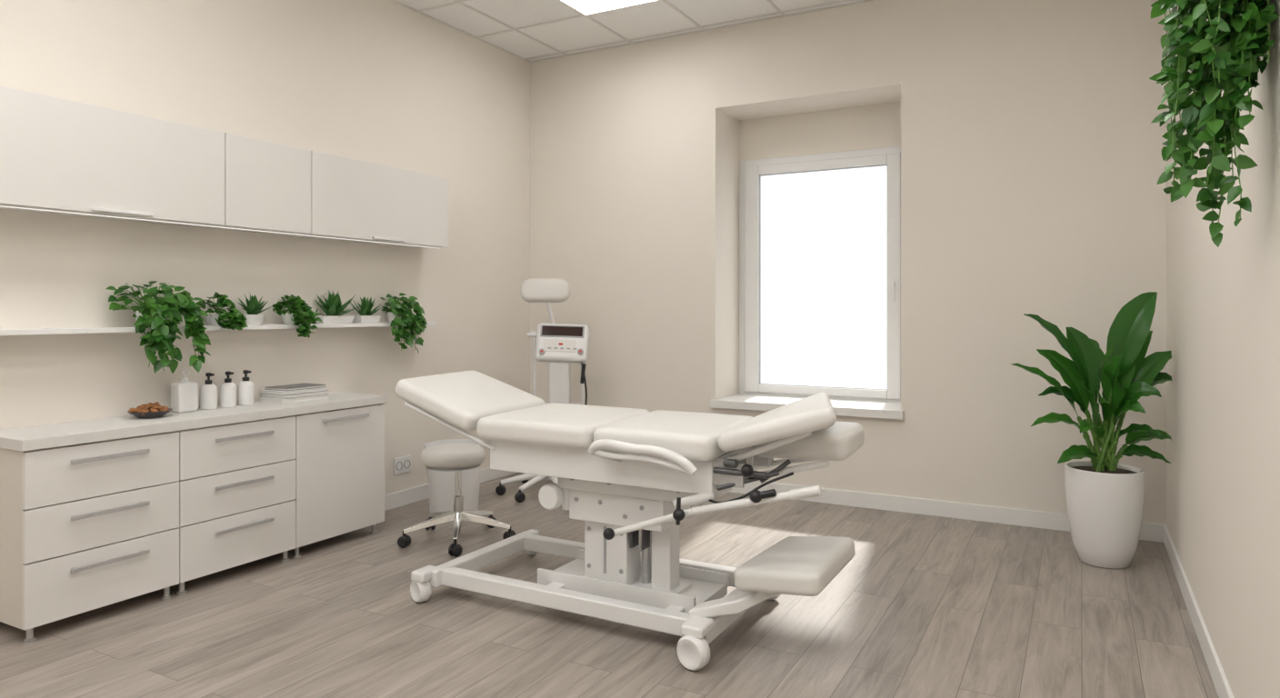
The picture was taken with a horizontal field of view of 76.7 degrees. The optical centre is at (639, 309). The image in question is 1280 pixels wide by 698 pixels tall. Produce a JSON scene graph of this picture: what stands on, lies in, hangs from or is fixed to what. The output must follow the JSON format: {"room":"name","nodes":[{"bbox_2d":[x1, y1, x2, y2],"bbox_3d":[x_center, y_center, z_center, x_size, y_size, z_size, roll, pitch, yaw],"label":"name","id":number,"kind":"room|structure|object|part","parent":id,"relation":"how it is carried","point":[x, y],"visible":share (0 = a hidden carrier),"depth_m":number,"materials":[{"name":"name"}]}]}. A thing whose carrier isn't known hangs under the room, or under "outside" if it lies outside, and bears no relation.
{"room":"examination room","nodes":[
{"label":"examination room","id":0,"kind":"room"},
{"bbox_2d":[0,0,529,495],"bbox_3d":[-2.676,-0.415,3.529,0.150,3.430,8.330,0,0,29],"label":"wall","id":1,"kind":"structure","parent":0,"point":[387,83],"depth_m":4.56,"materials":[{"name":"paint"}]},
{"bbox_2d":[0,321,436,335],"bbox_3d":[-2.317,0.091,3.869,0.155,0.023,3.670,0,0,29],"label":"floating shelf","id":2,"kind":"object","parent":1,"relation":"attached to","point":[83,330],"visible":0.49,"depth_m":3.69,"materials":[{"name":"white wood"}]},
{"bbox_2d":[133,310,157,327],"bbox_3d":[-2.329,0.042,3.841,0.128,0.075,0.128,0,0,29],"label":"pot","id":3,"kind":"object","parent":2,"relation":"on","point":[136,314],"depth_m":3.78,"materials":[{"name":"ceramic"}]},
{"bbox_2d":[106,280,210,373],"bbox_3d":[-2.261,0.081,3.827,0.302,0.440,0.386,0,0,15],"label":"pothos","id":4,"kind":"object","parent":2,"relation":"on","point":[153,313],"visible":1,"depth_m":3.79,"materials":[{"name":"plant"}]},
{"bbox_2d":[204,314,225,325],"bbox_3d":[-2.168,0.052,4.135,0.104,0.055,0.104,0,0,29],"label":"pot","id":5,"kind":"object","parent":2,"relation":"on","point":[210,320],"depth_m":4.09,"materials":[{"name":"ceramic"}]},
{"bbox_2d":[195,291,247,330],"bbox_3d":[-2.119,0.006,4.102,0.238,0.196,0.246,0,0,29],"label":"ivy","id":6,"kind":"object","parent":2,"relation":"on","point":[235,321],"visible":0.95,"depth_m":4.09,"materials":[{"name":"plant"}]},
{"bbox_2d":[243,314,264,325],"bbox_3d":[-2.068,0.052,4.319,0.120,0.055,0.120,0,0,29],"label":"pot","id":7,"kind":"object","parent":2,"relation":"on","point":[252,319],"depth_m":4.28,"materials":[{"name":"ceramic"}]},
{"bbox_2d":[237,291,273,325],"bbox_3d":[-2.045,-0.009,4.319,0.159,0.178,0.174,0,0,37],"label":"aloe","id":8,"kind":"object","parent":2,"relation":"on","point":[254,307],"visible":0.92,"depth_m":4.29,"materials":[{"name":"plant"}]},
{"bbox_2d":[280,313,294,324],"bbox_3d":[-1.955,0.050,4.526,0.104,0.060,0.104,0,0,29],"label":"pot","id":9,"kind":"object","parent":2,"relation":"on","point":[286,319],"depth_m":4.48,"materials":[{"name":"ceramic"}]},
{"bbox_2d":[271,294,322,338],"bbox_3d":[-1.906,0.033,4.511,0.236,0.243,0.253,0,0,29],"label":"ivy","id":10,"kind":"object","parent":2,"relation":"on","point":[299,313],"visible":1,"depth_m":4.48,"materials":[{"name":"plant"}]},
{"bbox_2d":[314,290,359,323],"bbox_3d":[-1.787,-0.021,4.780,0.228,0.202,0.256,0,0,29],"label":"potted succulent","id":11,"kind":"object","parent":2,"relation":"on","point":[333,307],"visible":0.99,"depth_m":4.75,"materials":[{"name":"green plant"}]},
{"bbox_3d":[-1.814,0.057,4.785,0.099,0.045,0.238,0,0,29],"label":"dish","id":12,"kind":"part","parent":11,"relation":"part of","materials":[{"name":"ceramic"}]},
{"bbox_2d":[350,295,381,322],"bbox_3d":[-1.675,-0.008,5.000,0.165,0.176,0.220,0,0,38],"label":"potted succulent","id":13,"kind":"object","parent":2,"relation":"on","point":[365,314],"visible":0.92,"depth_m":4.97,"materials":[{"name":"green plant"}]},
{"bbox_3d":[-1.696,0.057,5.000,0.099,0.045,0.159,0,0,29],"label":"dish","id":14,"kind":"part","parent":13,"relation":"part of","materials":[{"name":"ceramic"}]},
{"bbox_2d":[386,311,401,322],"bbox_3d":[-1.579,0.047,5.215,0.110,0.065,0.110,0,0,29],"label":"pot","id":15,"kind":"object","parent":2,"relation":"on","point":[391,316],"depth_m":5.17,"materials":[{"name":"ceramic"}]},
{"bbox_2d":[380,292,427,354],"bbox_3d":[-1.516,0.088,5.186,0.255,0.398,0.307,0,0,29],"label":"pothos","id":16,"kind":"object","parent":2,"relation":"on","point":[397,314],"visible":1,"depth_m":5.15,"materials":[{"name":"plant"}]},
{"bbox_2d":[0,86,449,248],"bbox_3d":[-2.269,-0.647,3.865,0.243,0.470,3.708,0,0,29],"label":"upper cabinet","id":17,"kind":"object","parent":1,"relation":"attached to","point":[58,155],"visible":1,"depth_m":3.89,"materials":[{"name":"laminate"}]},
{"bbox_2d":[393,455,410,475],"bbox_3d":[-1.576,1.030,5.373,0.014,0.110,0.150,0,0,29],"label":"wall outlet","id":18,"kind":"object","parent":1,"relation":"attached to","point":[402,465],"visible":1,"depth_m":5.37,"materials":[{"name":"white plastic"}]},
{"bbox_2d":[384,467,516,510],"bbox_3d":[-2.712,1.250,3.293,0.014,0.100,7.580,0,0,29],"label":"baseboard","id":19,"kind":"structure","parent":1,"relation":"attached to","point":[417,494],"depth_m":5.47,"materials":[{"name":"white wood"}]},
{"bbox_2d":[0,472,1218,697],"bbox_3d":[-0.700,1.350,2.422,4.780,0.100,8.380,0,0,29],"label":"floor","id":20,"kind":"structure","parent":0,"point":[924,606],"depth_m":3.26,"materials":[{"name":"brown wood"}]},
{"bbox_2d":[0,391,387,642],"bbox_3d":[-2.089,0.900,4.011,0.415,0.800,1.862,0,0,29],"label":"base cabinet","id":21,"kind":"object","parent":20,"relation":"on","point":[95,514],"visible":1,"depth_m":3.63,"materials":[{"name":"laminate"}]},
{"bbox_2d":[0,391,387,451],"bbox_3d":[-2.097,0.522,4.016,0.395,0.045,1.862,0,0,29],"label":"countertop","id":22,"kind":"structure","parent":21,"relation":"on","point":[30,438],"depth_m":3.65,"materials":[{"name":"white laminate"}]},
{"bbox_2d":[127,401,172,419],"bbox_3d":[-2.282,0.466,3.770,0.184,0.068,0.184,0,0,29],"label":"bowl","id":23,"kind":"object","parent":22,"relation":"on","point":[150,410],"visible":1,"depth_m":3.73,"materials":[{"name":"brown food"}]},
{"bbox_2d":[170,370,198,412],"bbox_3d":[-2.232,0.398,3.965,0.078,0.203,0.100,0,0,29],"label":"soap dispenser","id":24,"kind":"object","parent":22,"relation":"on","point":[184,394],"visible":0.99,"depth_m":3.93,"materials":[{"name":"white plastic"}]},
{"bbox_2d":[200,372,217,409],"bbox_3d":[-2.172,0.408,4.075,0.076,0.184,0.076,0,0,29],"label":"pump bottle","id":25,"kind":"object","parent":22,"relation":"on","point":[208,391],"visible":1,"depth_m":4.05,"materials":[{"name":"white plastic"}]},
{"bbox_2d":[220,370,236,408],"bbox_3d":[-2.122,0.408,4.168,0.076,0.184,0.076,0,0,29],"label":"pump bottle","id":26,"kind":"object","parent":22,"relation":"on","point":[227,389],"visible":1,"depth_m":4.14,"materials":[{"name":"white plastic"}]},
{"bbox_2d":[238,370,253,405],"bbox_3d":[-2.073,0.408,4.256,0.076,0.184,0.076,0,0,29],"label":"pump bottle","id":27,"kind":"object","parent":22,"relation":"on","point":[245,387],"visible":1,"depth_m":4.23,"materials":[{"name":"white plastic"}]},
{"bbox_2d":[259,382,329,403],"bbox_3d":[-1.921,0.461,4.502,0.202,0.078,0.300,0,0,29],"label":"books","id":28,"kind":"object","parent":22,"relation":"on","point":[285,394],"visible":1,"depth_m":4.42,"materials":[{"name":"paper"}]},
{"bbox_2d":[423,439,482,513],"bbox_3d":[-1.194,1.080,5.199,0.374,0.440,0.374,0,0,29],"label":"waste bin","id":29,"kind":"object","parent":20,"relation":"on","point":[441,484],"visible":0.56,"depth_m":5.07,"materials":[{"name":"white plastic"}]},
{"bbox_2d":[397,443,516,556],"bbox_3d":[-1.014,1.032,4.596,0.644,0.535,0.620,0,0,29],"label":"stool","id":30,"kind":"object","parent":20,"relation":"on","point":[457,457],"visible":0.96,"depth_m":4.48,"materials":[{"name":"white leather"}]},
{"bbox_3d":[-1.052,0.882,4.562,0.300,0.026,0.300,0,0,29],"label":"seat plate","id":31,"kind":"part","parent":30,"relation":"part of","materials":[{"name":"grey plastic"}]},
{"bbox_2d":[420,443,485,469],"bbox_3d":[-1.052,0.818,4.562,0.356,0.105,0.356,0,0,29],"label":"seat cushion","id":32,"kind":"object","parent":30,"relation":"on","point":[445,455],"depth_m":4.44,"materials":[{"name":"white leather"}]},
{"bbox_2d":[495,278,589,502],"bbox_3d":[-0.669,0.537,5.759,0.686,1.527,0.774,0,0,-27],"label":"machine","id":33,"kind":"object","parent":20,"relation":"on","point":[560,345],"visible":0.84,"depth_m":5.74,"materials":[{"name":"white plastic"}]},
{"bbox_2d":[395,370,864,670],"bbox_3d":[-0.123,0.810,3.568,2.168,0.979,0.906,0,0,29],"label":"bed","id":34,"kind":"object","parent":20,"relation":"on","point":[621,472],"visible":1,"depth_m":3.30,"materials":[{"name":"white leather"}]},
{"bbox_2d":[395,370,545,430],"bbox_3d":[-0.826,0.428,3.947,0.549,0.214,0.661,0,0,29],"label":"backrest cushion","id":35,"kind":"object","parent":34,"relation":"on","point":[460,399],"depth_m":3.74,"materials":[{"name":"white leather"}]},
{"bbox_2d":[477,403,649,449],"bbox_3d":[-0.332,0.512,3.679,0.632,0.107,0.660,0,0,29],"label":"seat cushion","id":36,"kind":"object","parent":34,"relation":"on","point":[534,425],"depth_m":3.46,"materials":[{"name":"white leather"}]},
{"bbox_3d":[-0.180,1.200,3.619,1.375,0.070,0.740,0,0,29],"label":"frame","id":37,"kind":"part","parent":34,"relation":"part of","materials":[{"name":"white metal"}]},
{"bbox_3d":[-0.149,1.020,3.440,0.010,0.200,0.007,0,0,29],"label":"column rail","id":38,"kind":"part","parent":34,"relation":"part of","materials":[{"name":"grey plastic"}]},
{"bbox_3d":[-0.122,0.880,3.177,0.046,0.046,0.046,0,0,29],"label":"knob","id":39,"kind":"part","parent":34,"relation":"part of","materials":[{"name":"black plastic"}]},
{"bbox_2d":[537,549,727,613],"bbox_3d":[-0.038,1.180,3.519,0.760,0.090,0.340,0,0,29],"label":"bed base","id":40,"kind":"object","parent":34,"relation":"on","point":[691,586],"depth_m":3.42,"materials":[{"name":"white metal"}]},
{"bbox_3d":[0.001,0.554,3.068,0.465,0.108,0.049,0,0,29],"label":"armrest","id":41,"kind":"part","parent":34,"relation":"part of","materials":[{"name":"white plastic"}]},
{"bbox_3d":[0.004,0.575,3.074,0.443,0.061,0.022,0,0,29],"label":"armrest","id":42,"kind":"part","parent":34,"relation":"part of","materials":[{"name":"white plastic"}]},
{"bbox_2d":[593,410,753,461],"bbox_3d":[0.166,0.514,3.407,0.567,0.112,0.660,0,0,29],"label":"cushion","id":43,"kind":"object","parent":34,"relation":"on","point":[693,435],"depth_m":3.18,"materials":[{"name":"white leather"}]},
{"bbox_3d":[0.145,0.765,3.020,0.046,0.046,0.046,0,0,29],"label":"knob","id":44,"kind":"part","parent":34,"relation":"part of","materials":[{"name":"black plastic"}]},
{"bbox_3d":[0.388,1.093,3.066,0.415,0.149,0.124,0,0,-2],"label":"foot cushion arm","id":45,"kind":"part","parent":34,"relation":"part of","materials":[{"name":"white metal"}]},
{"bbox_3d":[0.394,0.590,2.975,0.046,0.046,0.046,0,0,29],"label":"knob","id":46,"kind":"part","parent":34,"relation":"part of","materials":[{"name":"black plastic"}]},
{"bbox_3d":[0.413,0.665,2.885,0.046,0.046,0.046,0,0,29],"label":"knob","id":47,"kind":"part","parent":34,"relation":"part of","materials":[{"name":"black plastic"}]},
{"bbox_2d":[717,392,836,451],"bbox_3d":[0.580,0.430,3.125,0.488,0.190,0.560,0,0,29],"label":"cushion","id":48,"kind":"object","parent":34,"relation":"on","point":[808,424],"depth_m":2.94,"materials":[{"name":"white leather"}]},
{"bbox_2d":[733,536,855,596],"bbox_3d":[0.607,0.980,3.134,0.346,0.132,0.481,0,0,29],"label":"cushion","id":49,"kind":"object","parent":34,"relation":"on","point":[795,565],"depth_m":2.99,"materials":[{"name":"white leather"}]},
{"bbox_2d":[753,421,864,460],"bbox_3d":[0.670,0.509,3.195,0.386,0.119,0.390,0,0,29],"label":"cushion","id":50,"kind":"object","parent":34,"relation":"on","point":[837,442],"depth_m":3.01,"materials":[{"name":"white leather"}]},
{"bbox_2d":[1011,291,1172,569],"bbox_3d":[2.324,0.604,4.170,0.725,1.391,0.478,0,0,29],"label":"potted plant","id":51,"kind":"object","parent":20,"relation":"on","point":[1105,497],"visible":1,"depth_m":4.13,"materials":[{"name":"green plant"}]},
{"bbox_2d":[557,0,662,16],"bbox_3d":[-0.261,-2.021,5.156,0.600,0.016,0.600,0,0,29],"label":"ceiling light panel","id":52,"kind":"object","parent":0,"point":[562,1],"depth_m":5.36,"materials":[{"name":"white plastic"}]},
{"bbox_2d":[396,0,863,60],"bbox_3d":[-0.796,-2.070,2.246,4.380,0.080,7.580,0,0,29],"label":"ceiling","id":53,"kind":"structure","parent":0,"point":[655,17],"depth_m":5.64,"materials":[{"name":"tile"}]},
{"bbox_2d":[390,0,875,62],"bbox_3d":[-0.796,-2.027,2.246,4.380,0.007,7.580,0,0,29],"label":"bars","id":54,"kind":"object","parent":53,"relation":"attached to","point":[460,2],"depth_m":5.75,"materials":[{"name":"white metal"}]},
{"bbox_2d":[530,0,1166,524],"bbox_3d":[1.165,-0.415,5.836,4.380,3.430,0.600,0,0,29],"label":"wall","id":55,"kind":"structure","parent":0,"point":[1033,164],"depth_m":5.17,"materials":[{"name":"paint"}]},
{"bbox_2d":[710,393,903,419],"bbox_3d":[1.208,0.672,5.698,1.335,0.055,0.500,0,0,29],"label":"window sill","id":56,"kind":"structure","parent":55,"relation":"attached to","point":[844,407],"depth_m":5.60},
{"bbox_2d":[739,146,900,402],"bbox_3d":[1.332,-0.250,5.924,1.295,1.790,0.145,0,0,29],"label":"window","id":57,"kind":"structure","parent":55,"relation":"in","point":[895,149],"depth_m":5.98,"materials":[{"name":"plastic"}]},
{"bbox_3d":[1.325,-0.235,5.942,1.153,1.718,0.080,0,0,29],"label":"sash","id":58,"kind":"part","parent":57,"relation":"part of","materials":[{"name":"white plastic"}]},
{"bbox_2d":[759,164,887,389],"bbox_3d":[1.329,-0.230,5.934,0.955,1.590,0.030,0,0,29],"label":"glazing gasket","id":59,"kind":"object","parent":57,"relation":"attached to","point":[879,165],"visible":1,"depth_m":6.04,"materials":[{"name":"grey plastic"}]},
{"bbox_3d":[1.762,-0.130,5.632,0.025,0.140,0.045,0,0,29],"label":"handle","id":60,"kind":"part","parent":57,"relation":"part of","materials":[{"name":"white plastic"}]},
{"bbox_2d":[729,480,1163,542],"bbox_3d":[1.018,1.250,5.566,4.352,0.100,0.014,0,0,29],"label":"baseboard","id":61,"kind":"structure","parent":55,"relation":"attached to","point":[1013,516],"depth_m":5.07,"materials":[{"name":"white wood"}]},
{"bbox_2d":[1064,460,1145,569],"bbox_3d":[2.388,1.055,4.165,0.360,0.490,0.360,0,0,29],"label":"pot","id":62,"kind":"object","parent":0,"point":[1105,502],"depth_m":4.04,"materials":[{"name":"ceramic"}]},
{"bbox_2d":[1166,0,1279,697],"bbox_3d":[1.300,-0.415,1.358,0.150,3.430,8.330,0,0,29],"label":"wall","id":63,"kind":"structure","parent":0,"point":[1223,302],"depth_m":2.58,"materials":[{"name":"paint"}]},
{"bbox_2d":[1163,524,1234,697],"bbox_3d":[1.120,1.250,1.200,0.014,0.100,7.580,0,0,29],"label":"baseboard","id":64,"kind":"structure","parent":63,"relation":"attached to","point":[1222,686],"depth_m":3.17,"materials":[{"name":"white wood"}]},
{"bbox_2d":[1149,0,1278,247],"bbox_3d":[1.454,-0.663,2.065,0.266,1.012,0.344,0,0,21],"label":"hanging plant","id":65,"kind":"object","parent":63,"relation":"attached to","point":[1224,51],"visible":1,"depth_m":2.01,"materials":[{"name":"plant"}]}
]}

